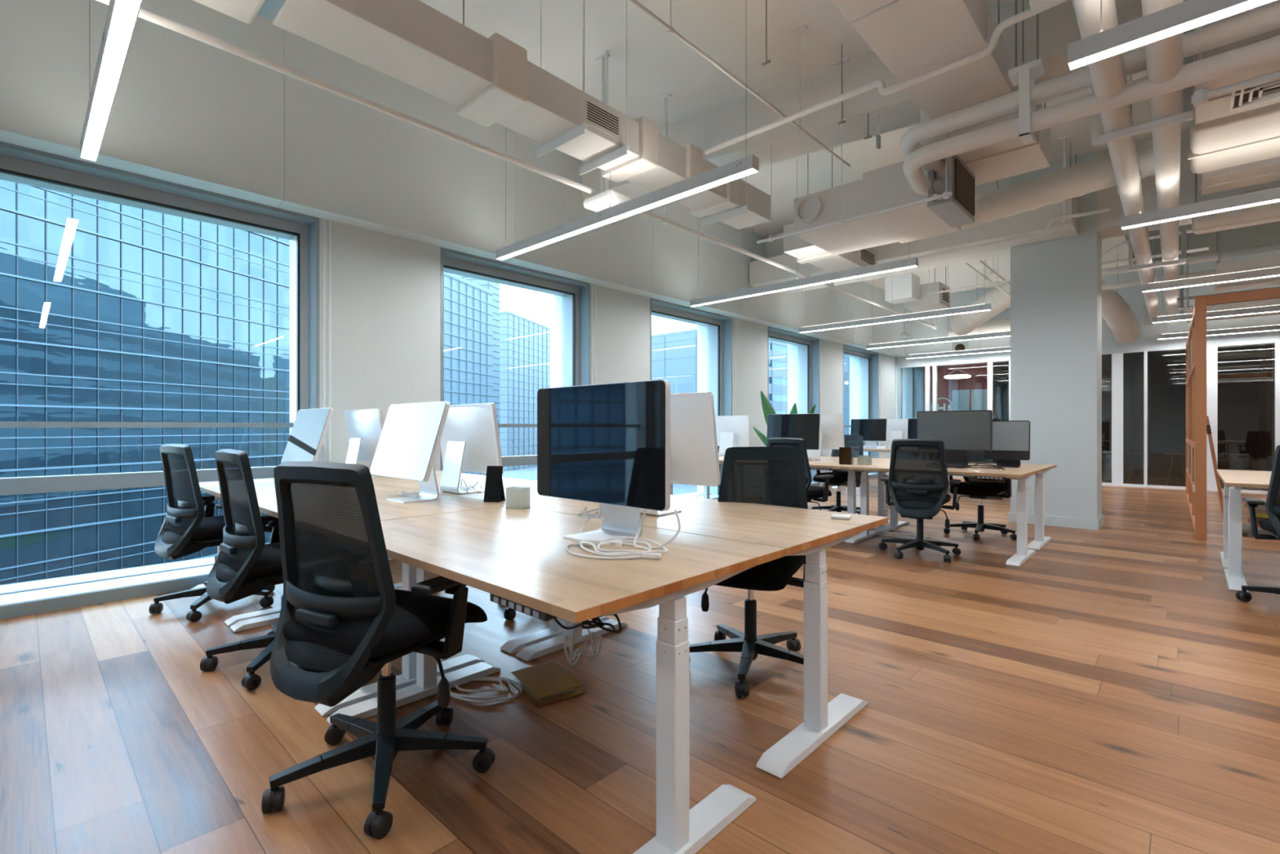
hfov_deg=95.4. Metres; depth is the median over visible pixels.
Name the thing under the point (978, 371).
wall
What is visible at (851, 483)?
desk
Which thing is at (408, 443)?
computer monitor
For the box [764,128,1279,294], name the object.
ceiling beam
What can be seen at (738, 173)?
diffuser
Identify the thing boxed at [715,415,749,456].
computer monitor
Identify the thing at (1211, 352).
trim
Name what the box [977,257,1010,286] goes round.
conduit
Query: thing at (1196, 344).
wall
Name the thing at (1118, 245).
conduit
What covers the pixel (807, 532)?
desk
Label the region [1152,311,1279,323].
diffuser
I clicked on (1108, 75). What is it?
insulated pipe
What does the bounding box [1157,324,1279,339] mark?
pendant lamp
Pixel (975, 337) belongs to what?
diffuser
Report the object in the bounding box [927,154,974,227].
fan
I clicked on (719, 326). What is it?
window
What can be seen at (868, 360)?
window
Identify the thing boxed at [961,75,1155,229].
duct
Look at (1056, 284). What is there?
column
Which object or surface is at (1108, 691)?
floor
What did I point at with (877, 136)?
hanger
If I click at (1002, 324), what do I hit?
flexible duct
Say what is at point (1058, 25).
ceiling beam
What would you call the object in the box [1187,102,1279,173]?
air duct
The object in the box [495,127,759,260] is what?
pendant lamp
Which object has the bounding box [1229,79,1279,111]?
grille
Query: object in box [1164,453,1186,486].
stool
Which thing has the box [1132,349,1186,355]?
ceiling
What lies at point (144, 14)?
pipe
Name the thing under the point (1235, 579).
desk
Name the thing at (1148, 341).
ceiling
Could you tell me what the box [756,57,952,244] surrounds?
rail
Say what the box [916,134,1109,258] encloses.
pipe
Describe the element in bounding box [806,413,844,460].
computer monitor
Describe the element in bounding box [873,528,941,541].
cable coil
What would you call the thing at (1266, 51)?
insulated pipe
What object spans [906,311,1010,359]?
pendant lamp
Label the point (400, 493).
cable loop
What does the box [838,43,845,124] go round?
rod
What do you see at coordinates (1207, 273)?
conduit
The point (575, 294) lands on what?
window
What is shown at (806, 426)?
computer monitor
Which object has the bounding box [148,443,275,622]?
office chair
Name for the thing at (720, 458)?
desk
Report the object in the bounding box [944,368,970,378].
lamp
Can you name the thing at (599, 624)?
cable
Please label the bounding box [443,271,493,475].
office tower
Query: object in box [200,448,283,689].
office chair
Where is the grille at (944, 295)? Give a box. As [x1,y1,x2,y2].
[941,285,949,303]
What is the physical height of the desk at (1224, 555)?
0.788 m
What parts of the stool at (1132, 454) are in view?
leg, seat, leg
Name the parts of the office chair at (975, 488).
armrest, lever knob, leg, seat, frame, armrest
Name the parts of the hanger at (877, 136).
stem, casing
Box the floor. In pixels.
[0,474,1279,853]
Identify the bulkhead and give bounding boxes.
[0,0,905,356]
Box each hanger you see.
[875,115,880,148]
[1008,0,1044,145]
[1091,0,1193,146]
[1128,224,1186,271]
[1144,253,1183,324]
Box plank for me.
[1206,416,1223,520]
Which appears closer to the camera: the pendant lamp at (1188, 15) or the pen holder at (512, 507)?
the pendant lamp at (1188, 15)
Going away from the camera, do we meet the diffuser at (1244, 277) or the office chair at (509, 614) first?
the office chair at (509, 614)
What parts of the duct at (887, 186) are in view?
hanger rod, hanger rod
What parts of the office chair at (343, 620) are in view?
frame, seat, lever, leg, armrest, lever knob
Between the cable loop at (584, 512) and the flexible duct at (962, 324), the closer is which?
the cable loop at (584, 512)
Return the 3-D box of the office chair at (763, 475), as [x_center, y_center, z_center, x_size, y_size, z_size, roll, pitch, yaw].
[0.553,0.652,2.932,0.701,1.093,0.704,0,0,-27]
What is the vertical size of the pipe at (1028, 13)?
0.192 m
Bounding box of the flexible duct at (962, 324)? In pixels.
[948,281,1010,335]
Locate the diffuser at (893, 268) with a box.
[692,265,916,306]
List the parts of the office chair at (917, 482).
armrest, frame, seat, leg, leg, lever knob, armrest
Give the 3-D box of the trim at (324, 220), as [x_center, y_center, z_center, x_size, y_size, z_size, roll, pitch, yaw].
[0.485,-0.290,8.380,0.012,2.980,21.690,0,0,43]
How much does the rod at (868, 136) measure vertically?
0.712 m
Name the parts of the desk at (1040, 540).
leg, leg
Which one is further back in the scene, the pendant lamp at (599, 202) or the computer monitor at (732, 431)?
the computer monitor at (732, 431)
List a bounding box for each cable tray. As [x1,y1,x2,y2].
[1177,262,1279,301]
[1177,297,1279,310]
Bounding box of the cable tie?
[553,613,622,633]
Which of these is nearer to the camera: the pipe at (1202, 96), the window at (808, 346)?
the pipe at (1202, 96)
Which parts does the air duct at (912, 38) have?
hanger rod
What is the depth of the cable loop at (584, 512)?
2.23 m
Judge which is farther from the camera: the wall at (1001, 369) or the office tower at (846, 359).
the office tower at (846, 359)
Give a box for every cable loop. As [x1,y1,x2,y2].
[398,491,419,496]
[460,479,482,493]
[577,506,604,533]
[810,457,839,462]
[946,461,1004,470]
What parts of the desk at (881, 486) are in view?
leg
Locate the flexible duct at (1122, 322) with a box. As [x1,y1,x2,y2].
[1102,253,1142,343]
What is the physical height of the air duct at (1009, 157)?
0.962 m
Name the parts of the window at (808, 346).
frame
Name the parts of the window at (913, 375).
frame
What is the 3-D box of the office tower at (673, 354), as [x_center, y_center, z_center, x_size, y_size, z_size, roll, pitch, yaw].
[12.360,-4.600,147.537,44.500,33.600,30.500,0,0,43]
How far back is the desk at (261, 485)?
3.77 m
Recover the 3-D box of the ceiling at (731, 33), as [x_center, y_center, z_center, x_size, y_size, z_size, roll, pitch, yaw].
[5.262,-3.325,4.798,13.300,0.250,24.600,0,0,43]
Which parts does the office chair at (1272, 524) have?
armrest, seat, frame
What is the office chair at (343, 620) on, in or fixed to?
on the floor
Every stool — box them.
[1125,452,1143,483]
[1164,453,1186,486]
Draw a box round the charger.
[831,513,850,519]
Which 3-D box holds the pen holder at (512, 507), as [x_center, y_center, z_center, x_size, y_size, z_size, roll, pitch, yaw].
[-0.616,0.357,2.938,0.100,0.105,0.070,0,0,18]
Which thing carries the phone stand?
on the desk at (513, 496)
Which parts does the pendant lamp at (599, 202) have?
stem, casing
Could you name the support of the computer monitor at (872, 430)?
on the desk at (889, 450)
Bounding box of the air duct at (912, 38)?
[831,0,1011,119]
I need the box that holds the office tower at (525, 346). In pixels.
[499,311,551,471]
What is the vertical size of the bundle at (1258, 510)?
0.052 m
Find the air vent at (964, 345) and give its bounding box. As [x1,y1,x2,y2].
[951,342,968,351]
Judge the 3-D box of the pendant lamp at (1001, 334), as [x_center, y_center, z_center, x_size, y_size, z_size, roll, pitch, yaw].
[5.944,-2.435,11.469,2.960,1.530,0.078,0,0,43]
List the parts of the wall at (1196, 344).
post, rail, rail, rail, rail, rail, glass panel, post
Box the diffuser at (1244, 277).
[1142,275,1279,292]
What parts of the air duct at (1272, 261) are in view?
hanger rod, hanger rod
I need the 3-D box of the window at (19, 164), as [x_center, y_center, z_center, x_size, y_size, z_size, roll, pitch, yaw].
[-3.671,-0.290,4.480,0.714,2.980,1.985,0,0,43]
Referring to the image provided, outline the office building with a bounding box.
[0,179,289,585]
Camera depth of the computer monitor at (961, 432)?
5.85 m
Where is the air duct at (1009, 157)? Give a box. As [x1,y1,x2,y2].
[920,0,1049,185]
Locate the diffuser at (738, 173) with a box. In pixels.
[497,168,756,259]
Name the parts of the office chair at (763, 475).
lever knob, leg, seat, frame, armrest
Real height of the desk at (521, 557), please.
0.788 m
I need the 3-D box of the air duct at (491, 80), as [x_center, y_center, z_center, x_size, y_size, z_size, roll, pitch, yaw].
[-0.916,-2.612,3.838,0.530,1.175,6.140,0,0,43]
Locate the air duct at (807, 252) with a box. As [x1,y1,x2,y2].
[783,222,876,272]
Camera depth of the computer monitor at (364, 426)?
4.66 m
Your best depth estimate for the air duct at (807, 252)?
7.18 m
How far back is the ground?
141.44 m
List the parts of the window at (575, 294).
frame, rail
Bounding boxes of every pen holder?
[506,486,528,509]
[839,447,853,464]
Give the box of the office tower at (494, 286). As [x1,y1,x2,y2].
[455,274,500,440]
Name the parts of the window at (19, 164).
sill, rail, frame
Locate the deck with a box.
[1124,221,1279,264]
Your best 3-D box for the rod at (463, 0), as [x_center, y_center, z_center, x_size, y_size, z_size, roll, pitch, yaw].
[-1.105,-2.774,3.644,0.060,0.852,0.016,0,0,43]
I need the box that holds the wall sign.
[930,397,951,410]
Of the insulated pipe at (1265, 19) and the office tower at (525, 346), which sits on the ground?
the office tower at (525, 346)
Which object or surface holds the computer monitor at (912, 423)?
on the desk
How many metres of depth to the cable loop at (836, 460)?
6.68 m
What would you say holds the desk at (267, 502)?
on the floor
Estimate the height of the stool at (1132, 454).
0.662 m
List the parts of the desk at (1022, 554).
leg, cross rail, leg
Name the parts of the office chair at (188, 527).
frame, leg, armrest, seat, leg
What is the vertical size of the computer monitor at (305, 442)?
0.546 m
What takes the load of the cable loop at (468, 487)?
on the desk at (513, 496)
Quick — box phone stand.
[483,466,506,502]
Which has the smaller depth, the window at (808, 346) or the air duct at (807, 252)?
the air duct at (807, 252)
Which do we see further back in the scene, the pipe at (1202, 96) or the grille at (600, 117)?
the grille at (600, 117)
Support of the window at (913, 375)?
in the wall at (386, 289)
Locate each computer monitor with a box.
[280,407,333,462]
[344,408,383,478]
[369,401,449,502]
[440,403,503,494]
[537,379,670,546]
[640,391,720,515]
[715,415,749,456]
[766,413,821,449]
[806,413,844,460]
[850,418,887,448]
[886,418,907,448]
[907,417,916,439]
[916,409,992,468]
[983,420,1030,467]
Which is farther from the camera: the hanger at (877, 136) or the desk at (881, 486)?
the desk at (881, 486)
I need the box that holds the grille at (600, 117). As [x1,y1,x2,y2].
[584,95,619,139]
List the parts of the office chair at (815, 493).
frame, seat, armrest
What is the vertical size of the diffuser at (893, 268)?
0.007 m
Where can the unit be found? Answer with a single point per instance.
(906, 288)
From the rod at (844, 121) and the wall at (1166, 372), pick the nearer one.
the rod at (844, 121)
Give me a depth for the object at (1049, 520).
6.97 m
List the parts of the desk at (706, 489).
leg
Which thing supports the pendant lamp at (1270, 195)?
hanging from the ceiling at (731, 33)
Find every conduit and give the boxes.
[628,0,850,167]
[927,257,1010,295]
[964,259,1010,297]
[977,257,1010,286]
[1102,229,1191,257]
[1102,243,1279,275]
[1102,246,1208,266]
[1102,269,1214,290]
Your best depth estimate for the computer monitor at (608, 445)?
2.09 m
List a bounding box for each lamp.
[80,0,142,161]
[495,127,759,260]
[583,50,630,212]
[689,160,918,306]
[799,290,991,333]
[866,266,1010,349]
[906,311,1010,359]
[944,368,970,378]
[1066,0,1276,71]
[1120,169,1279,229]
[1142,266,1279,292]
[1152,304,1279,323]
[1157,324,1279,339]
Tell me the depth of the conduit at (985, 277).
9.84 m
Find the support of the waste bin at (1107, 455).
on the floor
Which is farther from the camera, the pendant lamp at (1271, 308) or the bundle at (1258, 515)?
the pendant lamp at (1271, 308)
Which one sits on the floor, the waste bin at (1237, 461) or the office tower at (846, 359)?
the waste bin at (1237, 461)
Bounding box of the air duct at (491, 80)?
[192,0,770,229]
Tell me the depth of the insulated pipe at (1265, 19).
3.65 m
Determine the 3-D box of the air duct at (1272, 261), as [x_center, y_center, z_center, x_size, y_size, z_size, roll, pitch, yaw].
[10.429,-2.569,5.845,6.624,1.262,0.800,0,0,43]
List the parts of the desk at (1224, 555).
leg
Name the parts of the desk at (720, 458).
leg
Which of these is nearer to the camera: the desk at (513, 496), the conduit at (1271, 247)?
the desk at (513, 496)
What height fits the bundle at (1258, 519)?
0.051 m
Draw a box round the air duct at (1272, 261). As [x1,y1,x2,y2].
[1214,231,1279,291]
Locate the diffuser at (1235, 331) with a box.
[1158,329,1277,339]
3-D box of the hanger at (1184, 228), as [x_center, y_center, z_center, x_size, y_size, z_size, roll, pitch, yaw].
[6.191,-2.560,6.971,0.520,1.280,0.060,0,0,43]
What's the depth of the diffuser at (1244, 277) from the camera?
6.80 m
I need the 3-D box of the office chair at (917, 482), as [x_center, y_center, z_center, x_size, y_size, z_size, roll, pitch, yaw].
[2.635,0.652,5.460,0.701,1.093,0.704,0,0,-23]
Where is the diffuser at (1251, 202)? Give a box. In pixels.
[1122,199,1279,229]
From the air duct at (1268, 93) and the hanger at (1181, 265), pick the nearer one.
the air duct at (1268, 93)
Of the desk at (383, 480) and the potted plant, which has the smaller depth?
the desk at (383, 480)
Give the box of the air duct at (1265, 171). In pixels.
[1200,156,1279,195]
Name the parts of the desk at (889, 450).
cross rail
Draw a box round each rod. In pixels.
[462,0,464,25]
[761,0,770,66]
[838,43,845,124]
[864,113,871,139]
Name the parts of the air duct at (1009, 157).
hanger rod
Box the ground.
[502,466,697,494]
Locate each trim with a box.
[323,218,923,486]
[924,342,1279,493]
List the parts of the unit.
casing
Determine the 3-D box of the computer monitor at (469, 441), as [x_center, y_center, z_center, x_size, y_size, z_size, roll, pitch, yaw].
[-1.114,0.134,3.664,0.684,0.553,0.204,0,0,43]
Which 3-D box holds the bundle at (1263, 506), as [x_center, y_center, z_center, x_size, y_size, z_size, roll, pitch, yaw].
[6.989,0.858,6.289,0.366,0.044,0.615,0,0,-41]
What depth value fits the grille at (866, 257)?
7.63 m
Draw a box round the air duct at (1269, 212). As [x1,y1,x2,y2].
[1191,173,1279,234]
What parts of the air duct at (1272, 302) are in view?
hanger rod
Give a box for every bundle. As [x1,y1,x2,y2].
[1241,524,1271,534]
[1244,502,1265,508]
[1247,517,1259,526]
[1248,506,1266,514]
[1255,513,1269,518]
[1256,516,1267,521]
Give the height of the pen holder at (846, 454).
0.190 m
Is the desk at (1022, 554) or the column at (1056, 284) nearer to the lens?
the desk at (1022, 554)
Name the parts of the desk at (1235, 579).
leg, cross rail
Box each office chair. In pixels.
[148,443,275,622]
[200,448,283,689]
[261,461,494,838]
[503,608,515,619]
[689,446,808,697]
[768,437,833,510]
[812,434,863,514]
[878,438,960,562]
[943,450,1017,540]
[1235,444,1279,601]
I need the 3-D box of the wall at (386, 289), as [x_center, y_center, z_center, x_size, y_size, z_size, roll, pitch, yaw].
[0.187,-0.290,8.591,0.710,2.980,25.620,0,0,43]
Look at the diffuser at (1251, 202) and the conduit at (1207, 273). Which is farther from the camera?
the conduit at (1207, 273)
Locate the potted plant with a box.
[752,391,816,446]
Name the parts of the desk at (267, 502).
leg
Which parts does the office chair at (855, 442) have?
seat, frame, armrest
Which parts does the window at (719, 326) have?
sill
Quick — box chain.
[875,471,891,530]
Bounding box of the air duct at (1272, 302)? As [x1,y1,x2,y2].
[1185,235,1279,322]
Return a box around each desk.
[191,478,382,626]
[230,484,511,716]
[326,505,785,853]
[370,470,486,589]
[384,476,610,653]
[515,494,888,778]
[670,455,724,494]
[703,453,719,498]
[719,459,875,534]
[820,456,890,529]
[831,447,891,488]
[842,462,1040,566]
[878,461,1056,550]
[1216,469,1271,568]
[1220,475,1271,591]
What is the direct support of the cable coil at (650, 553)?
on the desk at (521, 557)
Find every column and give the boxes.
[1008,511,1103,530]
[1010,151,1102,519]
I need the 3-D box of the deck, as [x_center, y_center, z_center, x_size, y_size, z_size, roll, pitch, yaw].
[10.623,-3.185,6.746,7.750,0.030,6.180,0,0,43]
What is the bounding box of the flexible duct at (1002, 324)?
[948,317,1010,336]
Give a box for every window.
[0,141,319,619]
[440,247,590,471]
[649,297,732,499]
[767,325,819,486]
[843,344,879,478]
[895,356,921,418]
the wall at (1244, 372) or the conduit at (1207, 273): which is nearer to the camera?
the conduit at (1207, 273)
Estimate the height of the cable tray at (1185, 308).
1.310 m
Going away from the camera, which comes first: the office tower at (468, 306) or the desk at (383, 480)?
the desk at (383, 480)
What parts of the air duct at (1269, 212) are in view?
hanger rod, hanger rod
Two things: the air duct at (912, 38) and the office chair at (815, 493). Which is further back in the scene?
the office chair at (815, 493)
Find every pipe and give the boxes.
[96,0,936,328]
[704,0,1068,154]
[900,1,1279,173]
[902,35,1279,195]
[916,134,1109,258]
[1072,0,1159,326]
[1141,0,1183,324]
[1191,26,1279,106]
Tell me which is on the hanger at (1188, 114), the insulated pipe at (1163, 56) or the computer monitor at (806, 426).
the insulated pipe at (1163, 56)
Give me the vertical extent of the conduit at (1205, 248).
1.013 m
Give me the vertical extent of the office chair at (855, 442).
1.093 m
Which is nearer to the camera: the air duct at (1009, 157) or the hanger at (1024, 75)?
the hanger at (1024, 75)
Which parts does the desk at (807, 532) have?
leg, cable coil, leg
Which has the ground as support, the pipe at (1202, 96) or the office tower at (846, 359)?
the office tower at (846, 359)
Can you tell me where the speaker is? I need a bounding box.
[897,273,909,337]
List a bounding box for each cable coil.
[449,676,521,702]
[565,509,680,559]
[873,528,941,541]
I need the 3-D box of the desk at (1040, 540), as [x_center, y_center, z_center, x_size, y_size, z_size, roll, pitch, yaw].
[3.636,0.804,6.534,1.586,0.788,0.929,0,0,43]
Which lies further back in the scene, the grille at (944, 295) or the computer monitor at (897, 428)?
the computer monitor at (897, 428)
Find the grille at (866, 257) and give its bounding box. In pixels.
[857,248,875,266]
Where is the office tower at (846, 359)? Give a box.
[844,355,849,435]
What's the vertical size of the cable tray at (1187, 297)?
1.410 m
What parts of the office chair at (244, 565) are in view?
frame, seat, leg, armrest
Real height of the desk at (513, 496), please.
0.788 m
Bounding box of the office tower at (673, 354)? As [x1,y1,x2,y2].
[651,328,787,413]
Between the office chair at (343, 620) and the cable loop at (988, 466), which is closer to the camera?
the office chair at (343, 620)
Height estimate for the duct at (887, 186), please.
1.315 m
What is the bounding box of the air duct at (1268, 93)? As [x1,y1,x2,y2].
[1193,0,1279,124]
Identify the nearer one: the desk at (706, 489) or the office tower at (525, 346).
the desk at (706, 489)
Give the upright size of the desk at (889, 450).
0.788 m
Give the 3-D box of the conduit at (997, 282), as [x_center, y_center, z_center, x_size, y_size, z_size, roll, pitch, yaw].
[5.402,-2.678,8.920,1.940,1.044,0.050,0,0,43]
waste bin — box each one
[1102,450,1111,481]
[1228,453,1249,470]
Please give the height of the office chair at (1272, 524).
1.093 m
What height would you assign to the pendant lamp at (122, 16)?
1.530 m
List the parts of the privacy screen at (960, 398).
panel, panel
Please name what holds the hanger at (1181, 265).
hanging from the ceiling at (731, 33)
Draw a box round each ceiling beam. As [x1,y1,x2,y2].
[582,0,1195,199]
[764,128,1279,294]
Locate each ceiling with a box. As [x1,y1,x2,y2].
[419,0,1187,293]
[896,251,1279,418]
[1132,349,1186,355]
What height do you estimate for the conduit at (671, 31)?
0.816 m
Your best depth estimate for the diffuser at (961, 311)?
9.21 m
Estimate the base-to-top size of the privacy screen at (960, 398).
2.160 m
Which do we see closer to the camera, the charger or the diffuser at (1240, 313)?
the charger
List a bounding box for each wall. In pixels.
[319,217,904,493]
[923,362,986,411]
[993,343,1274,483]
[1102,343,1271,490]
[1133,351,1186,476]
[1186,287,1279,539]
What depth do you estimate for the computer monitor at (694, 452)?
2.66 m
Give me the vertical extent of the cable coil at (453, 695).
0.028 m
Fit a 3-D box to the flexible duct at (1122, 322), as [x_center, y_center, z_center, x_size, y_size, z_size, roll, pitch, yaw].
[8.407,-2.396,10.659,2.257,1.608,0.687,0,0,-19]
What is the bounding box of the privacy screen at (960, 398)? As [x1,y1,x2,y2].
[951,389,986,410]
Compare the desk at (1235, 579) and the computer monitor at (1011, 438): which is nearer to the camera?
the desk at (1235, 579)
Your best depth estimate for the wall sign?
15.88 m
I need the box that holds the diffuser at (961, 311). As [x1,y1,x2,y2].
[800,309,990,333]
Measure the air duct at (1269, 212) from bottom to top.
1.192 m
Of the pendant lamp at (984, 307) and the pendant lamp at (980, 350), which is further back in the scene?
the pendant lamp at (980, 350)
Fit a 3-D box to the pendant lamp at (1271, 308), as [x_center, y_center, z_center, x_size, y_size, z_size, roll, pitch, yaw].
[9.325,-2.435,8.321,3.000,1.530,0.078,0,0,43]
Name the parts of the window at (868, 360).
frame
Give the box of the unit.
[884,266,950,312]
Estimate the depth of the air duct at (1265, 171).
5.16 m
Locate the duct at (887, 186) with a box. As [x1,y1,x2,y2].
[794,146,961,254]
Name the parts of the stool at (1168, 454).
leg, seat, leg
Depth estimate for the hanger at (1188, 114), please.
3.75 m
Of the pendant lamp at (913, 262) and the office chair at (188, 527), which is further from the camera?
the pendant lamp at (913, 262)
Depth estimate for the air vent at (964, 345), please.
13.81 m
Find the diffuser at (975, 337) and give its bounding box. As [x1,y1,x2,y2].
[866,335,1010,349]
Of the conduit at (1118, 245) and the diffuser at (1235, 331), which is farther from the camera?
the diffuser at (1235, 331)
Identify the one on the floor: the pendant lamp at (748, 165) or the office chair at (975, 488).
the office chair at (975, 488)
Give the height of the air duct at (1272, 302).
1.412 m

